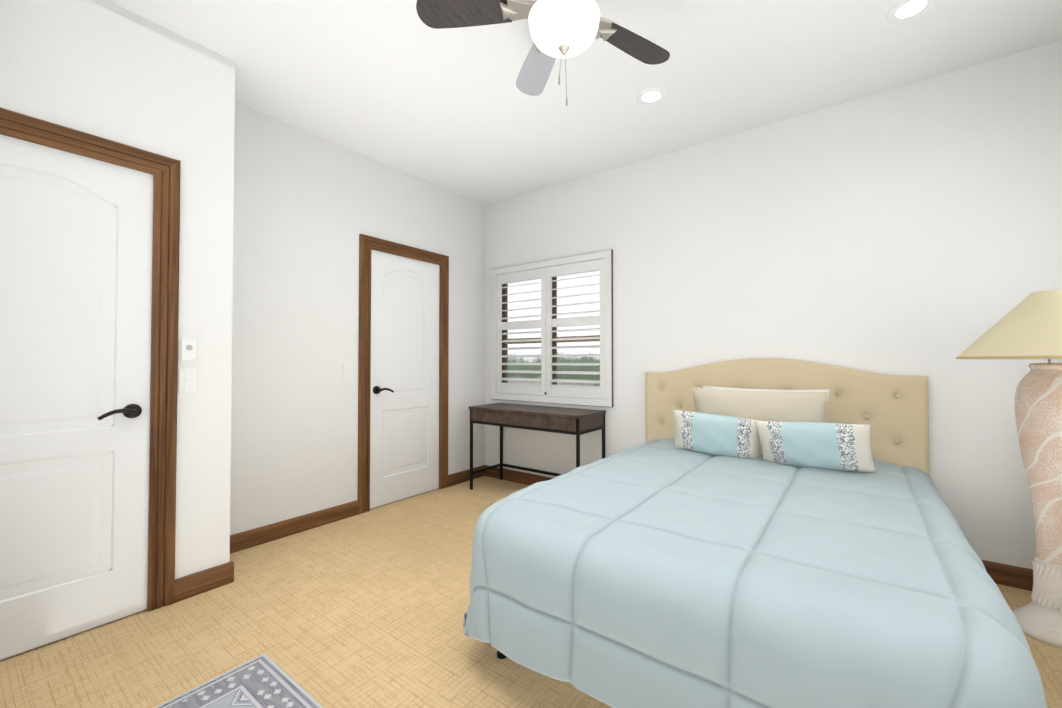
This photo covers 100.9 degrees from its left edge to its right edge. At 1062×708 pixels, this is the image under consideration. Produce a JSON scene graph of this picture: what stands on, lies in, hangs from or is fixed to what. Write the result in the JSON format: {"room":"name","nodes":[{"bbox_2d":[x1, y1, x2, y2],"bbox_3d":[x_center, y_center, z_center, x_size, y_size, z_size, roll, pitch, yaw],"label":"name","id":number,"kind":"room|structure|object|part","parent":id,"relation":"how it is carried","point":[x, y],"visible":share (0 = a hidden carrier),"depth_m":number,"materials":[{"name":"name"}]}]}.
{"room":"bedroom","nodes":[
{"label":"bedroom","id":0,"kind":"room"},
{"bbox_2d":[0,0,234,578],"bbox_3d":[-2.150,-0.189,1.865,0.400,2.740,1.400,-1,-1,37],"label":"wall","id":1,"kind":"structure","parent":0,"point":[105,69],"depth_m":2.14,"materials":[{"name":"paint"}]},
{"bbox_2d":[0,134,153,659],"bbox_3d":[-1.981,0.160,1.733,0.100,2.026,0.758,-1,-1,37],"label":"closet door","id":2,"kind":"structure","parent":1,"relation":"in","point":[76,238],"depth_m":1.84,"materials":[{"name":"white paint"}]},
{"bbox_2d":[0,107,180,611],"bbox_3d":[-2.028,0.119,1.770,0.141,2.121,0.933,-1,-1,37],"label":"door frame","id":3,"kind":"structure","parent":1,"relation":"attached to","point":[164,170],"depth_m":2.05,"materials":[{"name":"brown wood"}]},
{"bbox_2d":[178,369,196,392],"bbox_3d":[-1.679,0.131,2.147,0.008,0.118,0.075,-1,-1,37],"label":"double light switch","id":4,"kind":"object","parent":1,"relation":"attached to","point":[187,380],"visible":1,"depth_m":2.14,"materials":[{"name":"white plastic"}]},
{"bbox_2d":[179,338,197,361],"bbox_3d":[-1.676,-0.019,2.147,0.016,0.118,0.075,-1,-1,37],"label":"switch","id":5,"kind":"object","parent":1,"relation":"attached to","point":[188,349],"visible":1,"depth_m":2.14,"materials":[{"name":"white plastic"}]},
{"bbox_2d":[175,561,233,602],"bbox_3d":[-1.630,1.134,2.191,0.016,0.105,0.252,-1,-1,37],"label":"baseboard","id":6,"kind":"structure","parent":1,"relation":"attached to","point":[196,583],"depth_m":2.18,"materials":[{"name":"brown wood"}]},
{"bbox_2d":[230,101,484,534],"bbox_3d":[-1.276,-0.161,3.496,0.150,2.740,2.501,-1,-1,37],"label":"wall","id":7,"kind":"structure","parent":0,"point":[309,207],"depth_m":3.05,"materials":[{"name":"paint"}]},
{"bbox_2d":[230,500,358,553],"bbox_3d":[-1.592,1.147,2.910,0.016,0.105,0.980,-1,-1,37],"label":"baseboard","id":8,"kind":"structure","parent":7,"relation":"attached to","point":[240,541],"depth_m":2.90,"materials":[{"name":"brown wood"}]},
{"bbox_2d":[343,364,351,379],"bbox_3d":[-1.357,0.130,3.248,0.008,0.118,0.072,-1,-1,37],"label":"bathroom light switch","id":9,"kind":"object","parent":7,"relation":"attached to","point":[347,371],"visible":1,"depth_m":3.24,"materials":[{"name":"white plastic"}]},
{"bbox_2d":[357,234,448,513],"bbox_3d":[-1.080,0.152,3.712,0.141,2.121,0.898,-1,-1,37],"label":"door frame","id":10,"kind":"structure","parent":7,"relation":"attached to","point":[367,243],"depth_m":3.39,"materials":[{"name":"brown wood"}]},
{"bbox_2d":[370,249,439,508],"bbox_3d":[-1.032,0.193,3.675,0.099,2.026,0.720,-1,-1,37],"label":"bathroom door","id":11,"kind":"structure","parent":7,"relation":"in","point":[404,405],"depth_m":3.66,"materials":[{"name":"white paint"}]},
{"bbox_2d":[448,465,484,486],"bbox_3d":[-0.615,1.169,4.221,0.016,0.105,0.511,-1,-1,37],"label":"baseboard","id":12,"kind":"structure","parent":7,"relation":"attached to","point":[458,477],"depth_m":4.17,"materials":[{"name":"brown wood"}]},
{"bbox_2d":[0,476,1061,707],"bbox_3d":[0.164,1.238,1.694,4.584,0.120,3.931,-1,-1,37],"label":"floor","id":13,"kind":"structure","parent":0,"point":[368,609],"depth_m":1.83,"materials":[{"name":"carpet"}]},
{"bbox_2d":[154,654,323,707],"bbox_3d":[-0.445,1.159,0.842,2.000,0.009,0.685,-1,-1,37],"label":"rug","id":14,"kind":"object","parent":13,"relation":"on","point":[263,681],"visible":1,"depth_m":1.51,"materials":[{"name":"grey fabric"}]},
{"bbox_2d":[469,403,605,489],"bbox_3d":[0.029,0.841,3.775,1.146,0.745,0.442,-1,-1,37],"label":"desk","id":15,"kind":"object","parent":13,"relation":"on","point":[577,422],"visible":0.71,"depth_m":3.61,"materials":[{"name":"brown wood"}]},
{"bbox_2d":[463,358,1046,707],"bbox_3d":[0.922,0.598,2.051,1.701,1.172,2.144,-1,-1,37],"label":"bed","id":16,"kind":"object","parent":13,"relation":"on","point":[763,533],"visible":1,"depth_m":1.38,"materials":[{"name":"blue fabric"}]},
{"bbox_2d":[703,385,829,422],"bbox_3d":[1.438,0.436,2.727,0.700,0.460,0.156,-1,3,37],"label":"pillow","id":17,"kind":"object","parent":16,"relation":"on","point":[709,387],"depth_m":2.68,"materials":[{"name":"beige fabric"}]},
{"bbox_3d":[1.532,0.613,2.885,1.620,1.172,0.078,-1,-1,37],"label":"headboard","id":18,"kind":"part","parent":16,"relation":"part of","materials":[{"name":"fabric"}]},
{"bbox_2d":[956,290,1061,647],"bbox_3d":[2.217,0.457,1.865,0.579,1.449,0.579,-1,-1,37],"label":"floor lamp","id":19,"kind":"object","parent":13,"relation":"on","point":[1029,326],"visible":0.98,"depth_m":1.83,"materials":[{"name":"ceramic"}]},
{"bbox_2d":[107,0,1061,205],"bbox_3d":[0.164,-1.621,1.742,4.584,0.120,3.931,-1,-1,37],"label":"ceiling","id":20,"kind":"structure","parent":0,"point":[399,85],"depth_m":2.40,"materials":[{"name":"paint"}]},
{"bbox_2d":[416,0,669,105],"bbox_3d":[0.154,-1.250,1.617,1.037,0.624,1.072,-1,-1,37],"label":"ceiling fan","id":21,"kind":"object","parent":20,"relation":"hanging from","point":[563,29],"visible":1,"depth_m":1.66,"materials":[{"name":"brushed nickel"},{"name":"frosted glass"},{"name":"dark wood"}]},
{"bbox_2d":[636,87,666,104],"bbox_3d":[0.721,-1.543,2.628,0.180,0.006,0.180,-1,-1,37],"label":"recessed light","id":22,"kind":"object","parent":20,"relation":"in","point":[651,95],"visible":1,"depth_m":2.62,"materials":[{"name":"white plastic"}]},
{"bbox_2d":[885,0,936,23],"bbox_3d":[1.710,-1.554,1.972,0.180,0.006,0.180,-1,-1,37],"label":"recessed light","id":23,"kind":"object","parent":20,"relation":"in","point":[901,11],"visible":1,"depth_m":1.98,"materials":[{"name":"white plastic"}]},
{"bbox_2d":[485,40,1061,568],"bbox_3d":[1.294,-0.166,3.233,4.584,2.740,0.150,-1,-1,37],"label":"wall","id":24,"kind":"structure","parent":0,"point":[915,228],"depth_m":2.65,"materials":[{"name":"paint"}]},
{"bbox_2d":[491,249,612,406],"bbox_3d":[0.169,-0.204,4.023,1.319,1.295,0.160,-1,-1,37],"label":"window shutters","id":25,"kind":"object","parent":24,"relation":"attached to","point":[548,389],"visible":1,"depth_m":3.96,"materials":[{"name":"white wood"}]},
{"bbox_2d":[485,465,1032,590],"bbox_3d":[1.244,1.151,3.144,4.284,0.105,0.016,-1,-1,37],"label":"baseboard","id":26,"kind":"structure","parent":24,"relation":"attached to","point":[1011,576],"depth_m":2.27,"materials":[{"name":"brown wood"}]},
{"label":"outside","id":27,"kind":"structure","parent":0,"visible":0},
{"bbox_2d":[508,271,599,385],"bbox_3d":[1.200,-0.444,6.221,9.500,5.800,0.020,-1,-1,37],"label":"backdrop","id":28,"kind":"structure","parent":27,"point":[565,292],"depth_m":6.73,"materials":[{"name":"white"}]}
]}

